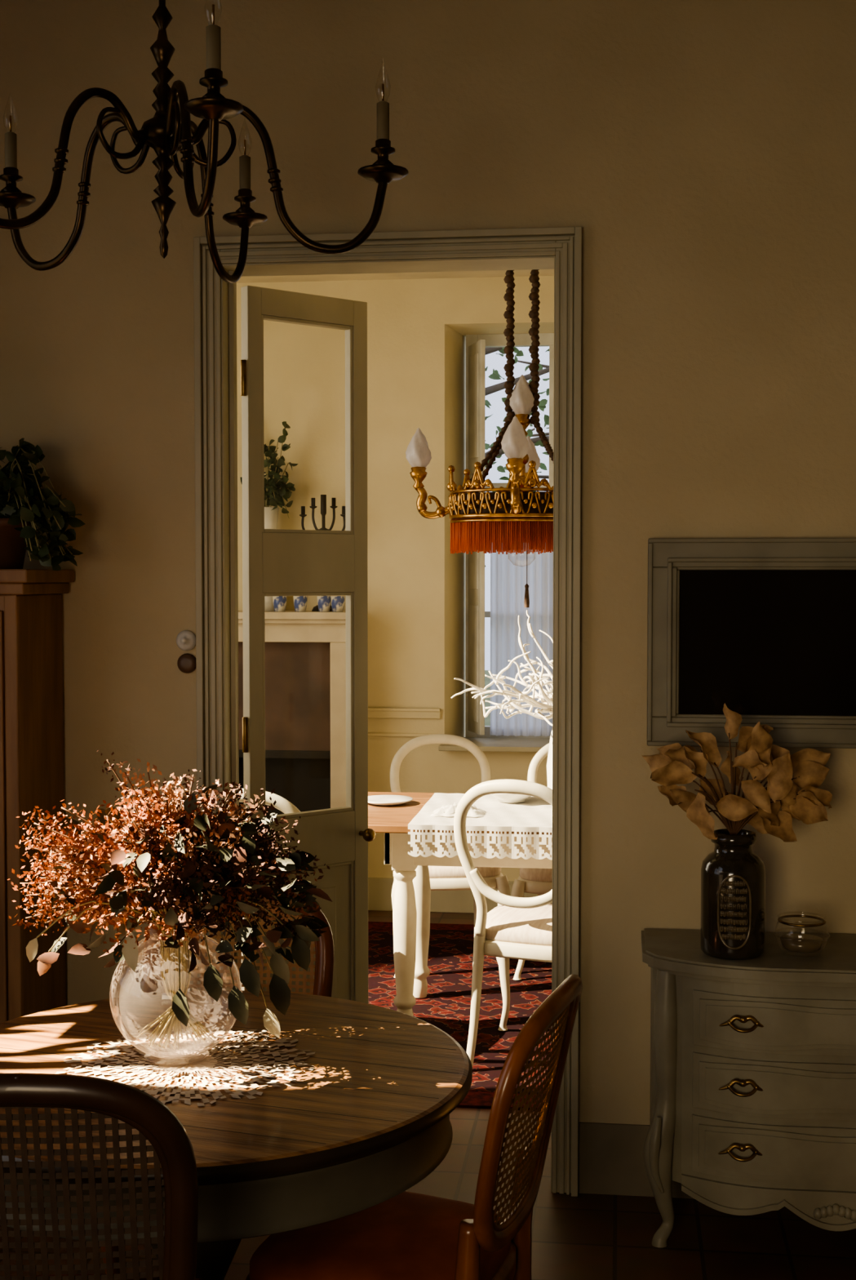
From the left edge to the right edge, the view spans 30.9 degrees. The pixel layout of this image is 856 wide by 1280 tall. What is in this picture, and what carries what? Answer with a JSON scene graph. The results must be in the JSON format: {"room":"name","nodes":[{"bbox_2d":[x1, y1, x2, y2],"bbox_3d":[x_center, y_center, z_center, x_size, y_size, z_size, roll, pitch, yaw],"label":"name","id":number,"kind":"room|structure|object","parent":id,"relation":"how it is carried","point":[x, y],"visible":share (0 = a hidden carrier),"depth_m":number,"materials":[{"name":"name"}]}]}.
{"room":"dining room","nodes":[
{"label":"dining room","id":0,"kind":"room"},
{"bbox_2d":[236,275,554,880],"bbox_3d":[0.098,-0.276,7.766,4.500,3.200,0.450,0,2,7],"label":"wall","id":1,"kind":"structure","parent":0,"point":[418,329],"depth_m":7.57,"materials":[{"name":"paint"}]},
{"bbox_2d":[368,707,440,737],"bbox_3d":[-0.120,0.403,7.583,0.360,0.140,0.022,0,2,7],"label":"trim","id":2,"kind":"structure","parent":1,"relation":"attached to","point":[373,713],"depth_m":7.58,"materials":[{"name":"beige wood"}]},
{"bbox_2d":[368,877,551,913],"bbox_3d":[0.069,1.253,7.597,4.300,0.160,0.020,0,2,7],"label":"baseboard","id":3,"kind":"structure","parent":1,"relation":"attached to","point":[380,889],"depth_m":7.59,"materials":[{"name":"grey paint"}]},
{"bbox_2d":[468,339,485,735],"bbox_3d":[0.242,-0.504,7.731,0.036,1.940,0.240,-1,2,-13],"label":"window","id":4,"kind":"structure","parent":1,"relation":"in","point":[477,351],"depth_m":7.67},
{"bbox_2d":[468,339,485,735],"bbox_3d":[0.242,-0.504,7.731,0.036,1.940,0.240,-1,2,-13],"label":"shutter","id":5,"kind":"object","parent":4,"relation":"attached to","point":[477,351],"depth_m":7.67,"materials":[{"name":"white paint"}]},
{"bbox_2d":[490,542,553,736],"bbox_3d":[0.666,-0.076,7.770,0.730,1.121,0.045,0,2,7],"label":"sheer curtain","id":6,"kind":"object","parent":4,"relation":"hanging from","point":[508,580],"visible":0.29,"depth_m":7.80,"materials":[{"name":"white fabric"}]},
{"bbox_2d":[438,737,550,751],"bbox_3d":[0.612,0.518,7.641,1.080,0.025,0.420,0,2,7],"label":"window sill","id":7,"kind":"structure","parent":1,"relation":"attached to","point":[486,744],"depth_m":7.54,"materials":[{"name":"beige wood"}]},
{"bbox_2d":[465,333,554,737],"bbox_3d":[0.640,-0.518,7.826,0.900,2.040,0.050,0,2,7],"label":"window","id":8,"kind":"structure","parent":1,"relation":"in","point":[492,340],"depth_m":7.81,"materials":[{"name":"white paint"}]},
{"bbox_2d":[236,269,554,283],"bbox_3d":[-0.101,-1.736,6.088,4.500,0.100,3.705,0,2,7],"label":"ceiling","id":9,"kind":"structure","parent":0,"point":[524,273],"depth_m":7.43,"materials":[{"name":"paint"}]},
{"bbox_2d":[405,269,553,607],"bbox_3d":[0.347,-0.895,5.719,0.642,1.550,0.640,-2,3,-38],"label":"chandelier","id":10,"kind":"object","parent":9,"relation":"hanging from","point":[515,515],"visible":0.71,"depth_m":5.58,"materials":[{"name":"gold metal"}]},
{"bbox_2d":[0,0,855,1191],"bbox_3d":[0.013,-0.226,4.199,5.200,3.400,0.140,0,2,7],"label":"wall","id":11,"kind":"structure","parent":0,"point":[703,153],"depth_m":4.08,"materials":[{"name":"paint"}]},
{"bbox_2d":[176,630,195,650],"bbox_3d":[-0.658,0.002,4.201,0.056,0.056,0.036,0,2,7],"label":"light switch","id":12,"kind":"object","parent":11,"relation":"attached to","point":[185,639],"visible":1,"depth_m":4.20,"materials":[{"name":"white ceramic"}]},
{"bbox_2d":[177,653,195,673],"bbox_3d":[-0.655,0.064,4.214,0.054,0.054,0.016,0,2,7],"label":"light switch","id":13,"kind":"object","parent":11,"relation":"attached to","point":[186,663],"visible":1,"depth_m":4.21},
{"bbox_2d":[240,285,375,1003],"bbox_3d":[-0.356,0.229,4.506,0.433,2.445,0.156,-2,3,-40],"label":"door","id":14,"kind":"structure","parent":11,"relation":"in","point":[276,562],"depth_m":4.52,"materials":[{"name":"grey paint"}]},
{"bbox_2d":[193,226,582,1196],"bbox_3d":[-0.104,0.198,4.215,1.032,2.551,0.176,0,2,7],"label":"trim","id":15,"kind":"structure","parent":11,"relation":"attached to","point":[559,249],"depth_m":4.12,"materials":[{"name":"grey paint"}]},
{"bbox_2d":[578,1121,693,1198],"bbox_3d":[0.401,1.383,4.144,4.200,0.190,0.008,0,2,7],"label":"baseboard","id":16,"kind":"structure","parent":11,"relation":"attached to","point":[611,1157],"depth_m":4.13,"materials":[{"name":"paint"}]},
{"bbox_2d":[647,537,855,748],"bbox_3d":[1.022,0.008,3.993,0.904,0.540,0.041,0,2,7],"label":"television","id":17,"kind":"object","parent":11,"relation":"attached to","point":[763,628],"visible":1,"depth_m":4.02,"materials":[{"name":"black glass"}]},
{"bbox_2d":[0,910,855,1279],"bbox_3d":[-0.112,1.565,3.256,5.200,0.100,9.700,0,2,7],"label":"floor","id":18,"kind":"structure","parent":0,"point":[585,1236],"depth_m":3.85,"materials":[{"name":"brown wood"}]},
{"bbox_2d":[0,568,74,1022],"bbox_3d":[-1.302,0.645,4.135,0.635,1.665,0.351,0,2,7],"label":"tall cabinet","id":19,"kind":"object","parent":18,"relation":"on","point":[32,734],"visible":0.59,"depth_m":3.99,"materials":[{"name":"brown wood"}]},
{"bbox_2d":[0,438,84,570],"bbox_3d":[-1.083,-0.351,4.036,0.412,0.341,0.301,1,3,19],"label":"ivy","id":20,"kind":"object","parent":19,"relation":"on","point":[24,504],"visible":1,"depth_m":3.98,"materials":[{"name":"plant"}]},
{"bbox_2d":[0,1072,203,1279],"bbox_3d":[-0.545,1.061,2.358,0.487,0.989,0.570,0,2,0],"label":"cane-back chair","id":21,"kind":"object","parent":18,"relation":"on","point":[171,1146],"visible":1,"depth_m":2.11,"materials":[{"name":"brown wood"}]},
{"bbox_2d":[101,888,333,1274],"bbox_3d":[-0.453,1.056,3.505,0.487,0.903,0.570,0,2,0],"label":"cane-back chair","id":22,"kind":"object","parent":18,"relation":"on","point":[324,948],"visible":0.09,"depth_m":3.71,"materials":[{"name":"brown wood"}]},
{"bbox_2d":[0,990,472,1279],"bbox_3d":[-0.430,1.153,2.881,1.024,0.746,1.024,1,3,19],"label":"round dining table","id":23,"kind":"object","parent":18,"relation":"on","point":[356,1131],"visible":0.64,"depth_m":2.67,"materials":[{"name":"brown wood"}]},
{"bbox_2d":[55,1026,315,1106],"bbox_3d":[-0.442,0.779,2.855,0.477,0.003,0.477,0,2,7],"label":"lace doily","id":24,"kind":"object","parent":23,"relation":"on","point":[178,1064],"visible":0.94,"depth_m":2.85,"materials":[{"name":"white fabric"}]},
{"bbox_2d":[109,925,242,1063],"bbox_3d":[-0.468,0.653,2.883,0.244,0.244,0.244,0,2,7],"label":"glass vase","id":25,"kind":"object","parent":24,"relation":"on","point":[202,1051],"visible":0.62,"depth_m":2.88,"materials":[{"name":"clear glass"}]},
{"bbox_2d":[7,749,332,1049],"bbox_3d":[-0.470,0.479,2.878,0.530,0.566,0.522,-2,3,-36],"label":"flower bouquet","id":26,"kind":"object","parent":25,"relation":"in","point":[179,870],"visible":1,"depth_m":2.80,"materials":[{"name":"orange plant"}]},
{"bbox_2d":[238,610,346,880],"bbox_3d":[-0.753,0.598,7.523,0.860,1.475,0.308,0,2,7],"label":"fireplace","id":27,"kind":"object","parent":18,"relation":"on","point":[305,651],"visible":0.17,"depth_m":7.51,"materials":[{"name":"stone"}]},
{"bbox_2d":[240,421,297,611],"bbox_3d":[-0.769,-0.598,7.493,0.271,0.916,0.257,0,2,7],"label":"mantel plant","id":28,"kind":"object","parent":27,"relation":"on","point":[274,496],"visible":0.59,"depth_m":7.44,"materials":[{"name":"green plant"}]},
{"bbox_2d":[272,595,286,611],"bbox_3d":[-0.706,-0.172,7.380,0.068,0.075,0.068,0,2,7],"label":"cup","id":29,"kind":"object","parent":27,"relation":"on","point":[279,602],"visible":0.88,"depth_m":7.36,"materials":[{"name":"blue ceramic"}]},
{"bbox_2d":[293,595,307,612],"bbox_3d":[-0.607,-0.172,7.368,0.068,0.075,0.068,0,2,7],"label":"cup","id":30,"kind":"object","parent":27,"relation":"on","point":[300,602],"visible":0.92,"depth_m":7.34,"materials":[{"name":"blue ceramic"}]},
{"bbox_2d":[299,494,345,611],"bbox_3d":[-0.502,-0.418,7.466,0.217,0.560,0.120,1,3,32],"label":"candelabra","id":31,"kind":"object","parent":27,"relation":"on","point":[323,497],"visible":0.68,"depth_m":7.45,"materials":[{"name":"black metal"}]},
{"bbox_2d":[317,595,331,612],"bbox_3d":[-0.492,-0.171,7.354,0.068,0.075,0.068,0,2,7],"label":"cup","id":32,"kind":"object","parent":27,"relation":"on","point":[324,602],"visible":0.96,"depth_m":7.33,"materials":[{"name":"blue ceramic"}]},
{"bbox_2d":[330,595,345,612],"bbox_3d":[-0.428,-0.171,7.346,0.068,0.075,0.068,0,2,7],"label":"cup","id":33,"kind":"object","parent":27,"relation":"on","point":[337,602],"visible":1,"depth_m":7.32,"materials":[{"name":"blue ceramic"}]},
{"bbox_2d":[245,973,582,1279],"bbox_3d":[-0.018,1.065,2.805,0.570,0.943,0.487,1,3,19],"label":"cane-back chair","id":34,"kind":"object","parent":18,"relation":"on","point":[407,1235],"visible":0.95,"depth_m":2.71,"materials":[{"name":"brown wood"}]},
{"bbox_2d":[368,921,551,1111],"bbox_3d":[0.379,1.394,6.022,2.800,0.010,2.480,0,2,7],"label":"oriental rug","id":35,"kind":"object","parent":18,"relation":"on","point":[446,1006],"visible":0.18,"depth_m":6.09,"materials":[{"name":"red carpet"}]},
{"bbox_2d":[239,788,301,990],"bbox_3d":[-0.535,0.946,5.332,0.487,0.942,0.550,1,2,15],"label":"chair","id":36,"kind":"object","parent":35,"relation":"on","point":[283,805],"visible":0.04,"depth_m":5.03,"materials":[{"name":"beige paint"}]},
{"bbox_2d":[390,733,510,977],"bbox_3d":[0.072,0.894,6.560,0.487,0.942,0.550,0,2,-5],"label":"chair","id":37,"kind":"object","parent":35,"relation":"on","point":[442,877],"visible":0.26,"depth_m":6.72,"materials":[{"name":"beige paint"}]},
{"bbox_2d":[368,791,552,1016],"bbox_3d":[0.472,1.014,5.742,1.550,0.770,0.818,0,2,7],"label":"dining table","id":38,"kind":"object","parent":35,"relation":"on","point":[412,895],"visible":0.39,"depth_m":5.57,"materials":[{"name":"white wood"}]},
{"bbox_2d":[368,795,413,805],"bbox_3d":[-0.157,0.612,5.894,0.200,0.019,0.200,0,2,7],"label":"plate","id":39,"kind":"object","parent":38,"relation":"on","point":[378,800],"visible":0.9,"depth_m":5.93,"materials":[{"name":"white ceramic"}]},
{"bbox_2d":[408,792,552,860],"bbox_3d":[0.514,0.659,5.696,1.080,0.156,0.792,0,2,7],"label":"lace tablecloth","id":40,"kind":"object","parent":38,"relation":"on","point":[535,815],"visible":0.41,"depth_m":5.38,"materials":[{"name":"white fabric"}]},
{"bbox_2d":[451,609,553,789],"bbox_3d":[0.540,0.257,5.740,0.748,0.727,0.708,1,3,25],"label":"branch arrangement","id":41,"kind":"object","parent":40,"relation":"on","point":[522,696],"visible":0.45,"depth_m":5.68,"materials":[{"name":"white plant"}]},
{"bbox_2d":[490,793,531,803],"bbox_3d":[0.320,0.588,5.915,0.230,0.052,0.230,0,2,7],"label":"serving dish","id":42,"kind":"object","parent":40,"relation":"on","point":[503,797],"visible":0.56,"depth_m":5.85,"materials":[{"name":"ceramic"}]},
{"bbox_2d":[453,778,552,1066],"bbox_3d":[0.372,0.929,5.251,0.487,0.982,0.550,1,3,23],"label":"chair","id":43,"kind":"object","parent":35,"relation":"on","point":[520,928],"visible":0.65,"depth_m":5.12,"materials":[{"name":"beige paint"}]},
{"bbox_2d":[511,742,552,980],"bbox_3d":[0.615,0.900,6.474,0.487,0.938,0.550,0,2,9],"label":"chair","id":44,"kind":"object","parent":35,"relation":"on","point":[539,882],"visible":0.11,"depth_m":6.26,"materials":[{"name":"beige paint"}]},
{"bbox_2d":[641,928,855,1247],"bbox_3d":[0.990,1.130,3.848,0.912,0.720,0.402,0,2,7],"label":"dresser","id":45,"kind":"object","parent":18,"relation":"on","point":[753,1061],"visible":1,"depth_m":3.70,"materials":[{"name":"grey paint"}]},
{"bbox_2d":[700,828,765,959],"bbox_3d":[0.749,0.621,3.809,0.156,0.300,0.160,0,2,7],"label":"jar","id":46,"kind":"object","parent":45,"relation":"on","point":[733,915],"visible":1,"depth_m":3.75,"materials":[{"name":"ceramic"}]},
{"bbox_2d":[641,703,832,842],"bbox_3d":[0.757,0.332,3.798,0.463,0.359,0.215,0,2,7],"label":"dried flowers","id":47,"kind":"object","parent":46,"relation":"in","point":[673,765],"visible":0.89,"depth_m":3.78,"materials":[{"name":"beige plant"}]},
{"bbox_2d":[774,911,830,955],"bbox_3d":[0.920,0.725,3.820,0.137,0.090,0.136,0,2,7],"label":"bowl","id":48,"kind":"object","parent":45,"relation":"on","point":[792,942],"visible":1,"depth_m":3.79,"materials":[{"name":"glass"}]},
{"bbox_3d":[0.047,-1.749,1.133,4.400,0.100,5.805,0,2,7],"label":"ceiling","id":49,"kind":"structure","parent":0,"visible":0},
{"bbox_2d":[0,0,408,284],"bbox_3d":[-0.453,-1.225,2.770,0.830,1.085,0.826,0,2,7],"label":"chandelier","id":50,"kind":"object","parent":49,"relation":"hanging from","point":[165,133],"visible":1,"depth_m":2.76,"materials":[{"name":"brown metal"}]},
{"label":"outside","id":51,"kind":"structure","parent":0,"visible":0},
{"bbox_2d":[484,670,490,725],"bbox_3d":[-0.644,1.431,11.232,24.000,0.100,38.000,0,2,7],"label":"ground","id":52,"kind":"structure","parent":51,"point":[487,681],"depth_m":23.05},
{"bbox_2d":[484,346,549,567],"bbox_3d":[0.304,-1.672,15.550,3.472,5.760,3.447,0,2,7],"label":"tree","id":53,"kind":"object","parent":52,"relation":"on","point":[495,375],"visible":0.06,"depth_m":15.57,"materials":[{"name":"green plant"}]},
{"bbox_2d":[508,346,549,479],"bbox_3d":[2.884,-2.220,17.726,4.000,6.671,4.047,0,2,7],"label":"tree","id":54,"kind":"object","parent":52,"relation":"on","point":[541,407],"visible":0.02,"depth_m":18.27,"materials":[{"name":"green plant"}]}
]}

